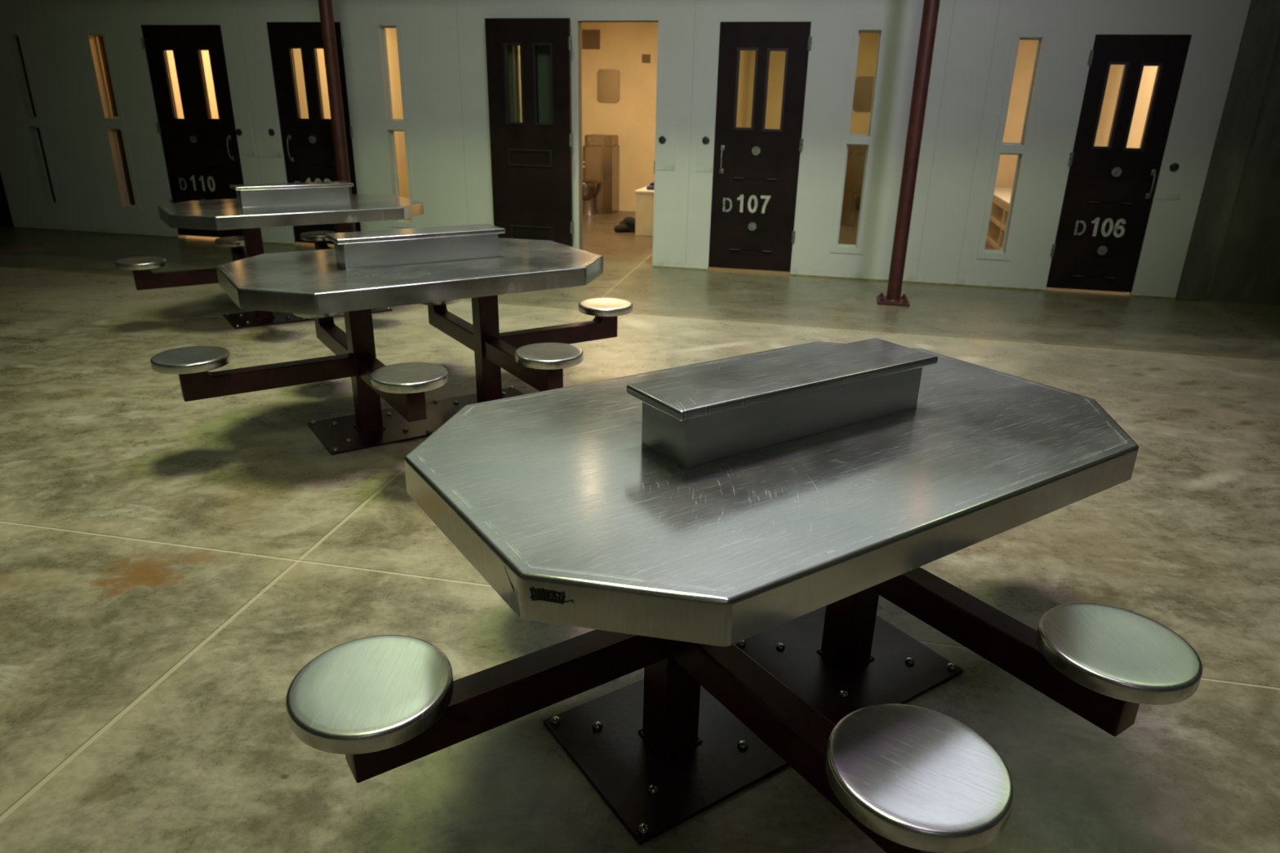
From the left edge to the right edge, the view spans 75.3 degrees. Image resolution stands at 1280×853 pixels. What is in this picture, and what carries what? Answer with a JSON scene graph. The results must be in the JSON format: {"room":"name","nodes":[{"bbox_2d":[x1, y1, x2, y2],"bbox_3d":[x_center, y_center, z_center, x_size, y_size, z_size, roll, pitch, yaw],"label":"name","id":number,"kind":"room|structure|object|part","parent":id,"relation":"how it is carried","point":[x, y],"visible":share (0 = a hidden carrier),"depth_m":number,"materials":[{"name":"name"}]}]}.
{"room":"prison interior","nodes":[
{"label":"prison interior","id":0,"kind":"room"},
{"bbox_2d":[166,50,218,118],"bbox_3d":[-5.727,-4.279,11.035,0.140,2.750,4.254,6,22,12],"label":"wall cell partition","id":1,"kind":"structure","parent":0,"point":[206,59],"depth_m":10.77,"materials":[{"name":"beige paint"}]},
{"bbox_2d":[293,28,409,199],"bbox_3d":[-3.440,-4.045,10.549,0.140,2.750,4.254,6,22,12],"label":"wall cell partition","id":2,"kind":"structure","parent":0,"point":[391,33],"depth_m":10.85,"materials":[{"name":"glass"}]},
{"bbox_2d":[518,45,521,122],"bbox_3d":[-1.493,-3.846,10.136,0.140,2.750,4.254,6,22,12],"label":"wall cell partition","id":3,"kind":"structure","parent":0,"point":[518,46],"depth_m":9.93,"materials":[{"name":"beige paint"}]},
{"bbox_2d":[0,210,1279,852],"bbox_3d":[-1.999,-0.055,4.283,28.000,0.120,24.000,1,21,0],"label":"floor","id":4,"kind":"structure","parent":0,"point":[170,566],"depth_m":2.81,"materials":[{"name":"concrete"}]},
{"bbox_2d":[114,181,423,328],"bbox_3d":[-2.424,-1.260,5.941,1.729,0.917,1.699,5,21,9],"label":"dining table","id":5,"kind":"object","parent":4,"relation":"on","point":[255,206],"visible":0.52,"depth_m":5.63,"materials":[{"name":"metal"}]},
{"bbox_3d":[-3.251,-1.065,5.407,0.294,0.040,0.294,-5,22,-17],"label":"seat","id":6,"kind":"part","parent":5,"relation":"part of","materials":[{"name":"metal"}]},
{"bbox_3d":[-3.008,-1.033,5.599,0.706,0.148,0.076,-13,25,-32],"label":"seat arm","id":7,"kind":"part","parent":5,"relation":"part of","materials":[{"name":"red paint"}]},
{"bbox_3d":[-3.064,-1.405,6.299,0.294,0.040,0.294,2,21,3],"label":"seat","id":8,"kind":"part","parent":5,"relation":"part of","materials":[{"name":"metal"}]},
{"bbox_3d":[-2.902,-1.229,6.111,0.076,0.148,0.691,-13,25,-32],"label":"seat arm","id":9,"kind":"part","parent":5,"relation":"part of","materials":[{"name":"red paint"}]},
{"bbox_2d":[230,181,353,191],"bbox_3d":[-2.415,-1.678,5.780,0.779,0.022,0.200,-13,25,-32],"label":"shelf","id":10,"kind":"object","parent":5,"relation":"attached to","point":[333,185],"depth_m":5.74,"materials":[{"name":"metal"}]},
{"bbox_3d":[-2.432,-0.838,6.105,1.092,0.010,0.447,-13,25,-32],"label":"plate","id":11,"kind":"part","parent":5,"relation":"part of","materials":[{"name":"brown metal"}]},
{"bbox_3d":[-2.555,-1.523,6.629,0.294,0.040,0.294,16,26,34],"label":"seat","id":12,"kind":"part","parent":5,"relation":"part of","materials":[{"name":"metal"}]},
{"bbox_3d":[-2.393,-1.346,6.441,0.076,0.148,0.691,-13,25,-32],"label":"seat arm","id":13,"kind":"part","parent":5,"relation":"part of","materials":[{"name":"red paint"}]},
{"bbox_2d":[318,0,355,231],"bbox_3d":[-2.684,-2.862,7.321,0.250,2.900,0.250,6,22,12],"label":"support pole","id":14,"kind":"object","parent":4,"relation":"on","point":[326,8],"visible":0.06,"depth_m":7.25,"materials":[{"name":"red metal"}]},
{"bbox_2d":[150,223,632,455],"bbox_3d":[-1.025,-0.469,3.966,1.729,0.917,1.699,5,21,10],"label":"dining table","id":15,"kind":"object","parent":4,"relation":"on","point":[436,268],"visible":0.94,"depth_m":3.70,"materials":[{"name":"metal"}]},
{"bbox_3d":[-1.864,-0.279,3.447,0.294,0.040,0.294,-18,28,-40],"label":"seat","id":16,"kind":"part","parent":15,"relation":"part of","materials":[{"name":"metal"}]},
{"bbox_3d":[-1.617,-0.246,3.635,0.706,0.148,0.076,-12,25,-31],"label":"seat arm","id":17,"kind":"part","parent":15,"relation":"part of","materials":[{"name":"red paint"}]},
{"bbox_3d":[-1.657,-0.618,4.335,0.294,0.040,0.294,-11,24,-29],"label":"seat","id":18,"kind":"part","parent":15,"relation":"part of","materials":[{"name":"metal"}]},
{"bbox_3d":[-1.500,-0.441,4.144,0.076,0.148,0.691,-12,25,-31],"label":"seat arm","id":19,"kind":"part","parent":15,"relation":"part of","materials":[{"name":"red paint"}]},
{"bbox_3d":[-1.070,-0.198,3.538,0.076,0.148,0.691,-12,25,-31],"label":"seat arm","id":20,"kind":"part","parent":15,"relation":"part of","materials":[{"name":"red paint"}]},
{"bbox_3d":[-0.909,-0.195,3.280,0.294,0.040,0.294,-16,27,-37],"label":"seat","id":21,"kind":"part","parent":15,"relation":"part of","materials":[{"name":"metal"}]},
{"bbox_2d":[324,223,505,244],"bbox_3d":[-1.017,-0.886,3.804,0.779,0.022,0.200,-12,25,-31],"label":"shelf","id":22,"kind":"object","parent":15,"relation":"attached to","point":[482,231],"depth_m":3.75,"materials":[{"name":"metal"}]},
{"bbox_3d":[-1.034,-0.046,4.129,1.092,0.010,0.447,-12,25,-31],"label":"plate","id":23,"kind":"part","parent":15,"relation":"part of","materials":[{"name":"brown metal"}]},
{"bbox_3d":[-1.141,-0.731,4.655,0.294,0.040,0.294,20,28,41],"label":"seat","id":24,"kind":"part","parent":15,"relation":"part of","materials":[{"name":"metal"}]},
{"bbox_3d":[-0.984,-0.554,4.465,0.076,0.148,0.691,-12,25,-31],"label":"seat arm","id":25,"kind":"part","parent":15,"relation":"part of","materials":[{"name":"red paint"}]},
{"bbox_3d":[-0.554,-0.311,3.859,0.076,0.148,0.691,-12,25,-31],"label":"seat arm","id":26,"kind":"part","parent":15,"relation":"part of","materials":[{"name":"red paint"}]},
{"bbox_3d":[-0.393,-0.308,3.600,0.294,0.040,0.294,18,27,37],"label":"seat","id":27,"kind":"part","parent":15,"relation":"part of","materials":[{"name":"metal"}]},
{"bbox_3d":[-0.436,-0.505,4.368,0.706,0.148,0.076,-12,25,-31],"label":"seat arm","id":28,"kind":"part","parent":15,"relation":"part of","materials":[{"name":"red paint"}]},
{"bbox_3d":[-0.187,-0.647,4.488,0.294,0.040,0.294,-6,22,-17],"label":"seat","id":29,"kind":"part","parent":15,"relation":"part of","materials":[{"name":"metal"}]},
{"bbox_2d":[582,133,619,214],"bbox_3d":[-0.652,-3.610,11.899,0.525,1.070,0.805,6,22,12],"label":"toilet","id":30,"kind":"object","parent":4,"relation":"on","point":[601,153],"visible":0.8,"depth_m":11.80,"materials":[{"name":"silver metal"}]},
{"bbox_3d":[-0.781,-3.342,11.795,0.370,0.240,0.370,6,22,12],"label":"toilet bowl","id":31,"kind":"part","parent":30,"relation":"part of","materials":[{"name":"silver metal"}]},
{"bbox_2d":[584,133,617,146],"bbox_3d":[-0.564,-4.097,11.875,0.409,0.140,0.468,6,22,12],"label":"basin","id":32,"kind":"object","parent":30,"relation":"in","point":[592,140],"depth_m":11.68,"materials":[{"name":"silver metal"}]},
{"bbox_2d":[613,217,635,232],"bbox_3d":[-0.126,-2.515,10.318,0.381,0.188,0.250,6,22,12],"label":"heap","id":33,"kind":"object","parent":4,"relation":"on","point":[628,224],"visible":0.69,"depth_m":10.26,"materials":[{"name":"black fabric"}]},
{"bbox_2d":[634,185,653,236],"bbox_3d":[0.591,-2.888,10.848,0.857,0.528,2.132,6,22,12],"label":"bunk","id":34,"kind":"object","parent":4,"relation":"on","point":[644,213],"visible":0.2,"depth_m":9.95,"materials":[{"name":"paint"}]},
{"bbox_2d":[646,185,653,190],"bbox_3d":[0.623,-3.143,10.715,0.700,0.045,1.820,6,22,12],"label":"blanket","id":35,"kind":"object","parent":34,"relation":"on","point":[650,187],"visible":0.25,"depth_m":9.95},
{"bbox_2d":[285,337,1202,852],"bbox_3d":[0.340,0.296,2.059,1.699,0.917,1.729,5,22,11],"label":"dining table","id":36,"kind":"object","parent":4,"relation":"on","point":[732,531],"visible":1,"depth_m":1.69,"materials":[{"name":"metal"}]},
{"bbox_3d":[-0.497,0.487,1.538,0.294,0.040,0.294,1,21,0],"label":"seat","id":37,"kind":"part","parent":36,"relation":"part of","materials":[{"name":"metal"}]},
{"bbox_3d":[-0.251,0.520,1.726,0.706,0.148,0.076,-12,25,-31],"label":"seat arm","id":38,"kind":"part","parent":36,"relation":"part of","materials":[{"name":"red paint"}]},
{"bbox_3d":[0.332,0.719,2.222,1.092,0.010,0.447,-12,25,-31],"label":"plate","id":39,"kind":"part","parent":36,"relation":"part of","materials":[{"name":"metal"}]},
{"bbox_2d":[626,337,937,421],"bbox_3d":[0.348,-0.121,1.897,0.779,0.022,0.200,-12,25,-31],"label":"shelf","id":40,"kind":"object","parent":36,"relation":"attached to","point":[697,396],"depth_m":1.83,"materials":[{"name":"metal"}]},
{"bbox_3d":[0.297,0.567,1.631,0.076,0.148,0.691,-12,25,-31],"label":"seat arm","id":41,"kind":"part","parent":36,"relation":"part of","materials":[{"name":"red paint"}]},
{"bbox_3d":[0.458,0.570,1.373,0.294,0.040,0.294,15,25,32],"label":"seat","id":42,"kind":"part","parent":36,"relation":"part of","materials":[{"name":"metal"}]},
{"bbox_3d":[0.811,0.453,1.953,0.076,0.148,0.691,-12,25,-31],"label":"seat arm","id":43,"kind":"part","parent":36,"relation":"part of","materials":[{"name":"red paint"}]},
{"bbox_3d":[0.973,0.456,1.695,0.294,0.040,0.294,-1,21,-6],"label":"seat","id":44,"kind":"part","parent":36,"relation":"part of","materials":[{"name":"metal"}]},
{"bbox_2d":[840,145,866,227],"bbox_3d":[2.983,-3.238,11.128,0.525,1.070,0.805,6,22,12],"label":"toilet","id":45,"kind":"object","parent":4,"relation":"on","point":[856,154],"visible":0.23,"depth_m":11.04,"materials":[{"name":"silver metal"}]},
{"bbox_3d":[3.005,-2.955,10.991,0.370,0.240,0.370,6,22,12],"label":"toilet bowl","id":46,"kind":"part","parent":45,"relation":"part of","materials":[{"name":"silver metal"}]},
{"bbox_2d":[848,145,866,154],"bbox_3d":[2.989,-3.734,11.120,0.409,0.140,0.468,6,22,12],"label":"basin","id":47,"kind":"object","parent":45,"relation":"in","point":[852,149],"depth_m":10.94,"materials":[{"name":"metal"}]},
{"bbox_2d":[876,0,940,306],"bbox_3d":[2.106,-2.373,6.304,0.250,2.900,0.250,6,22,12],"label":"support pole","id":48,"kind":"object","parent":4,"relation":"on","point":[931,7],"visible":1,"depth_m":6.37,"materials":[{"name":"red metal"}]},
{"bbox_3d":[2.079,-1.032,6.822,0.250,0.024,0.250,6,22,12],"label":"plate","id":49,"kind":"part","parent":48,"relation":"part of","materials":[{"name":"red paint"}]},
{"bbox_2d":[986,186,1012,250],"bbox_3d":[4.691,-2.357,9.645,1.082,0.560,2.812,6,22,12],"label":"bunk","id":50,"kind":"object","parent":4,"relation":"on","point":[1002,196],"visible":0.16,"depth_m":9.91,"materials":[{"name":"paint"}]},
{"bbox_2d":[0,0,1279,305],"bbox_3d":[-0.649,-3.035,7.874,20.500,2.900,0.204,6,22,12],"label":"wall","id":51,"kind":"structure","parent":0,"point":[444,41],"depth_m":7.51,"materials":[{"name":"grey paint"}]},
{"bbox_2d":[0,172,13,225],"bbox_3d":[-7.747,-3.391,9.436,0.912,2.110,0.069,6,22,12],"label":"door","id":52,"kind":"structure","parent":51,"relation":"in","point":[6,218],"depth_m":9.66,"materials":[{"name":"black paint"}]},
{"bbox_2d":[0,28,62,210],"bbox_3d":[-6.695,-3.374,9.211,0.254,1.874,0.112,6,22,12],"label":"window","id":53,"kind":"structure","parent":51,"relation":"in","point":[36,122],"depth_m":9.16,"materials":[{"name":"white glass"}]},
{"bbox_3d":[-6.677,-3.822,9.081,0.122,0.812,0.008,6,22,12],"label":"pane","id":54,"kind":"part","parent":53,"relation":"part of","materials":[{"name":"clear glass"}]},
{"bbox_3d":[-6.685,-3.388,9.249,0.150,1.770,0.030,6,22,12],"label":"frame","id":55,"kind":"part","parent":53,"relation":"part of","materials":[{"name":"grey metal"}]},
{"bbox_3d":[-6.694,-2.957,9.415,0.122,0.817,0.008,6,22,12],"label":"pane","id":56,"kind":"part","parent":53,"relation":"part of","materials":[{"name":"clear glass"}]},
{"bbox_2d":[83,28,141,213],"bbox_3d":[-5.665,-3.280,8.988,0.279,1.859,0.112,6,22,12],"label":"window","id":57,"kind":"structure","parent":51,"relation":"in","point":[116,122],"depth_m":8.94,"materials":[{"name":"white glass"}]},
{"bbox_3d":[-5.647,-3.730,8.857,0.147,0.794,0.008,6,22,12],"label":"pane","id":58,"kind":"part","parent":57,"relation":"part of","materials":[{"name":"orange glass"}]},
{"bbox_3d":[-5.656,-3.295,9.025,0.175,1.755,0.030,6,22,12],"label":"frame","id":59,"kind":"part","parent":57,"relation":"part of","materials":[{"name":"grey metal"}]},
{"bbox_3d":[-5.665,-2.861,9.193,0.147,0.797,0.008,6,22,12],"label":"pane","id":60,"kind":"part","parent":57,"relation":"part of","materials":[{"name":"orange glass"}]},
{"bbox_2d":[140,25,244,237],"bbox_3d":[-4.681,-3.073,8.768,0.966,2.114,0.102,6,22,12],"label":"door","id":61,"kind":"structure","parent":51,"relation":"in","point":[202,155],"depth_m":8.71,"materials":[{"name":"black paint"}]},
{"bbox_3d":[-4.844,-3.561,8.653,0.123,0.658,0.006,6,22,12],"label":"pane","id":62,"kind":"part","parent":61,"relation":"part of","materials":[{"name":"clear glass"}]},
{"bbox_3d":[-4.310,-2.922,8.708,0.034,0.254,0.058,6,22,12],"label":"pull handle","id":63,"kind":"part","parent":61,"relation":"part of","materials":[{"name":"metal"}]},
{"bbox_2d":[233,111,255,156],"bbox_3d":[-4.117,-3.038,8.629,0.184,0.430,0.017,6,22,12],"label":"panel","id":64,"kind":"object","parent":51,"relation":"attached to","point":[242,121],"visible":1,"depth_m":8.63,"materials":[{"name":"metal"}]},
{"bbox_2d":[258,112,282,157],"bbox_3d":[-3.817,-3.007,8.565,0.212,0.430,0.017,6,22,12],"label":"panel","id":65,"kind":"object","parent":51,"relation":"attached to","point":[268,122],"visible":1,"depth_m":8.57,"materials":[{"name":"metal"}]},
{"bbox_2d":[266,22,360,244],"bbox_3d":[-3.295,-2.943,8.469,0.834,2.140,0.102,6,22,12],"label":"door","id":66,"kind":"structure","parent":51,"relation":"in","point":[308,144],"depth_m":8.40,"materials":[{"name":"black paint"}]},
{"bbox_3d":[-3.616,-2.865,8.555,0.034,0.264,0.058,6,22,12],"label":"pull handle","id":67,"kind":"part","parent":66,"relation":"part of","materials":[{"name":"silver metal"}]},
{"bbox_3d":[-3.406,-3.441,8.337,0.124,0.651,0.006,6,22,12],"label":"pane","id":68,"kind":"part","parent":66,"relation":"part of","materials":[{"name":"clear glass"}]},
{"bbox_3d":[-3.149,-3.417,8.282,0.120,0.649,0.006,6,22,12],"label":"pane","id":69,"kind":"part","parent":66,"relation":"part of","materials":[{"name":"clear glass"}]},
{"bbox_2d":[373,19,417,228],"bbox_3d":[-2.414,-2.982,8.285,0.289,1.942,0.112,6,22,12],"label":"window","id":70,"kind":"structure","parent":51,"relation":"in","point":[394,125],"depth_m":8.21,"materials":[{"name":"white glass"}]},
{"bbox_3d":[-2.404,-2.996,8.322,0.185,1.838,0.030,6,22,12],"label":"frame","id":71,"kind":"part","parent":70,"relation":"part of","materials":[{"name":"grey metal"}]},
{"bbox_2d":[506,45,538,122],"bbox_3d":[-1.095,-2.839,8.008,0.289,1.924,0.112,6,22,12],"label":"window","id":72,"kind":"structure","parent":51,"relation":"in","point":[510,55],"depth_m":7.85,"materials":[{"name":"clear glass"}]},
{"bbox_3d":[-1.085,-2.853,8.045,0.185,1.820,0.030,6,22,12],"label":"frame","id":73,"kind":"part","parent":72,"relation":"part of","materials":[{"name":"black metal"}]},
{"bbox_2d":[484,17,573,247],"bbox_3d":[-1.025,-2.664,7.845,0.828,2.155,0.069,6,22,12],"label":"door","id":74,"kind":"structure","parent":51,"relation":"in","point":[531,160],"depth_m":7.81,"materials":[{"name":"black paint"}]},
{"bbox_3d":[-1.044,-2.550,7.875,0.436,0.156,0.010,6,22,12],"label":"hatch frame","id":75,"kind":"part","parent":74,"relation":"part of","materials":[{"name":"black metal"}]},
{"bbox_3d":[-1.058,-1.888,8.132,0.436,0.156,0.010,6,22,12],"label":"hatch frame","id":76,"kind":"part","parent":74,"relation":"part of","materials":[{"name":"black metal"}]},
{"bbox_2d":[13,226,1175,298],"bbox_3d":[-3.024,-1.890,8.794,15.723,0.012,0.012,6,22,12],"label":"baseboard","id":77,"kind":"structure","parent":51,"relation":"attached to","point":[13,227],"depth_m":7.77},
{"bbox_2d":[573,17,659,266],"bbox_3d":[-0.217,-2.645,7.864,0.789,2.196,0.127,6,22,12],"label":"door frame","id":78,"kind":"structure","parent":51,"relation":"attached to","point":[576,20],"depth_m":7.76,"materials":[{"name":"grey metal"}]},
{"bbox_2d":[656,117,675,170],"bbox_3d":[0.238,-2.617,7.695,0.183,0.458,0.017,6,22,12],"label":"panel","id":79,"kind":"object","parent":51,"relation":"attached to","point":[666,127],"visible":1,"depth_m":7.69,"materials":[{"name":"metal"}]},
{"bbox_2d":[695,118,715,172],"bbox_3d":[0.595,-2.579,7.619,0.158,0.460,0.017,6,22,12],"label":"panel","id":80,"kind":"object","parent":51,"relation":"attached to","point":[705,127],"visible":1,"depth_m":7.62,"materials":[{"name":"metal"}]},
{"bbox_2d":[708,22,812,271],"bbox_3d":[1.073,-2.495,7.542,0.806,2.136,0.102,6,22,12],"label":"door","id":81,"kind":"structure","parent":51,"relation":"in","point":[756,168],"depth_m":7.56,"materials":[{"name":"black paint"}]},
{"bbox_3d":[0.749,-2.449,7.617,0.034,0.249,0.058,6,22,12],"label":"pull handle","id":82,"kind":"part","parent":81,"relation":"part of","materials":[{"name":"silver metal"}]},
{"bbox_2d":[830,22,888,253],"bbox_3d":[1.936,-2.515,7.370,0.291,1.919,0.112,6,22,12],"label":"window","id":83,"kind":"structure","parent":51,"relation":"in","point":[867,140],"depth_m":7.31,"materials":[{"name":"white metal"}]},
{"bbox_2d":[976,30,1051,260],"bbox_3d":[3.180,-2.371,7.112,0.280,1.849,0.112,6,22,12],"label":"window","id":84,"kind":"structure","parent":51,"relation":"in","point":[1001,148],"depth_m":7.05,"materials":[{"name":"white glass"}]},
{"bbox_3d":[3.189,-2.385,7.149,0.176,1.745,0.030,6,22,12],"label":"frame","id":85,"kind":"part","parent":84,"relation":"part of","materials":[{"name":"grey metal"}]},
{"bbox_2d":[1046,34,1191,292],"bbox_3d":[3.958,-2.156,6.947,0.718,2.042,0.102,6,22,12],"label":"door","id":86,"kind":"structure","parent":51,"relation":"in","point":[1110,189],"depth_m":6.96,"materials":[{"name":"black paint"}]},
{"bbox_3d":[4.095,-2.602,6.772,0.117,0.625,0.006,6,22,12],"label":"pane","id":87,"kind":"part","parent":86,"relation":"part of","materials":[{"name":"clear glass"}]},
{"bbox_3d":[4.258,-2.013,6.902,0.034,0.234,0.058,6,22,12],"label":"pull handle","id":88,"kind":"part","parent":86,"relation":"part of","materials":[{"name":"silver metal"}]},
{"bbox_2d":[1155,141,1193,199],"bbox_3d":[4.407,-2.108,6.841,0.183,0.454,0.017,6,22,12],"label":"panel","id":89,"kind":"object","parent":51,"relation":"attached to","point":[1177,157],"visible":1,"depth_m":6.84,"materials":[{"name":"metal"}]},
{"bbox_2d":[1175,0,1279,301],"bbox_3d":[4.797,-2.474,6.706,0.249,2.900,0.230,6,22,12],"label":"pilaster","id":90,"kind":"object","parent":51,"relation":"attached to","point":[1260,36],"visible":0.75,"depth_m":6.68,"materials":[{"name":"paint"}]},
{"bbox_2d":[736,50,751,127],"bbox_3d":[0.931,-3.598,9.621,0.141,2.750,4.254,6,22,12],"label":"wall cell partition","id":91,"kind":"structure","parent":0,"point":[744,62],"depth_m":10.89,"materials":[{"name":"beige paint"}]},
{"bbox_2d":[581,22,1038,211],"bbox_3d":[-1.871,-4.700,12.326,15.950,2.750,0.152,6,22,12],"label":"wall","id":92,"kind":"structure","parent":0,"point":[632,118],"depth_m":11.64,"materials":[{"name":"beige paint"}]},
{"bbox_2d":[582,29,599,49],"bbox_3d":[-0.689,-5.437,11.659,0.260,0.250,0.012,6,22,12],"label":"air vent","id":93,"kind":"object","parent":92,"relation":"in","point":[590,37],"visible":1,"depth_m":11.65,"materials":[{"name":"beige metal"}]},
{"bbox_2d":[583,31,598,47],"bbox_3d":[-0.689,-5.437,11.658,0.220,0.200,0.007,6,22,12],"label":"vent grille","id":94,"kind":"object","parent":93,"relation":"attached to","point":[584,32],"depth_m":11.66,"materials":[{"name":"metal"}]},
{"bbox_2d":[597,69,619,102],"bbox_3d":[-0.449,-4.849,11.813,0.320,0.430,0.030,6,22,12],"label":"wall mirror","id":95,"kind":"object","parent":92,"relation":"attached to","point":[608,80],"visible":1,"depth_m":11.80,"materials":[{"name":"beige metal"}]},
{"bbox_2d":[641,54,650,62],"bbox_3d":[0.086,-5.134,11.580,0.120,0.110,0.012,6,22,12],"label":"air vent","id":96,"kind":"object","parent":92,"relation":"in","point":[645,58],"visible":1,"depth_m":11.58,"materials":[{"name":"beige metal"}]},
{"bbox_2d":[852,76,874,111],"bbox_3d":[3.054,-4.444,11.087,0.380,0.430,0.030,6,22,12],"label":"wall mirror","id":97,"kind":"object","parent":92,"relation":"attached to","point":[864,86],"visible":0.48,"depth_m":11.09,"materials":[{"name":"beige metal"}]},
{"bbox_2d":[1093,64,1157,148],"bbox_3d":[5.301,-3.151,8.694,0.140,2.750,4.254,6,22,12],"label":"window","id":98,"kind":"structure","parent":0,"point":[1148,78],"depth_m":8.97,"materials":[{"name":"clear glass"}]}
]}

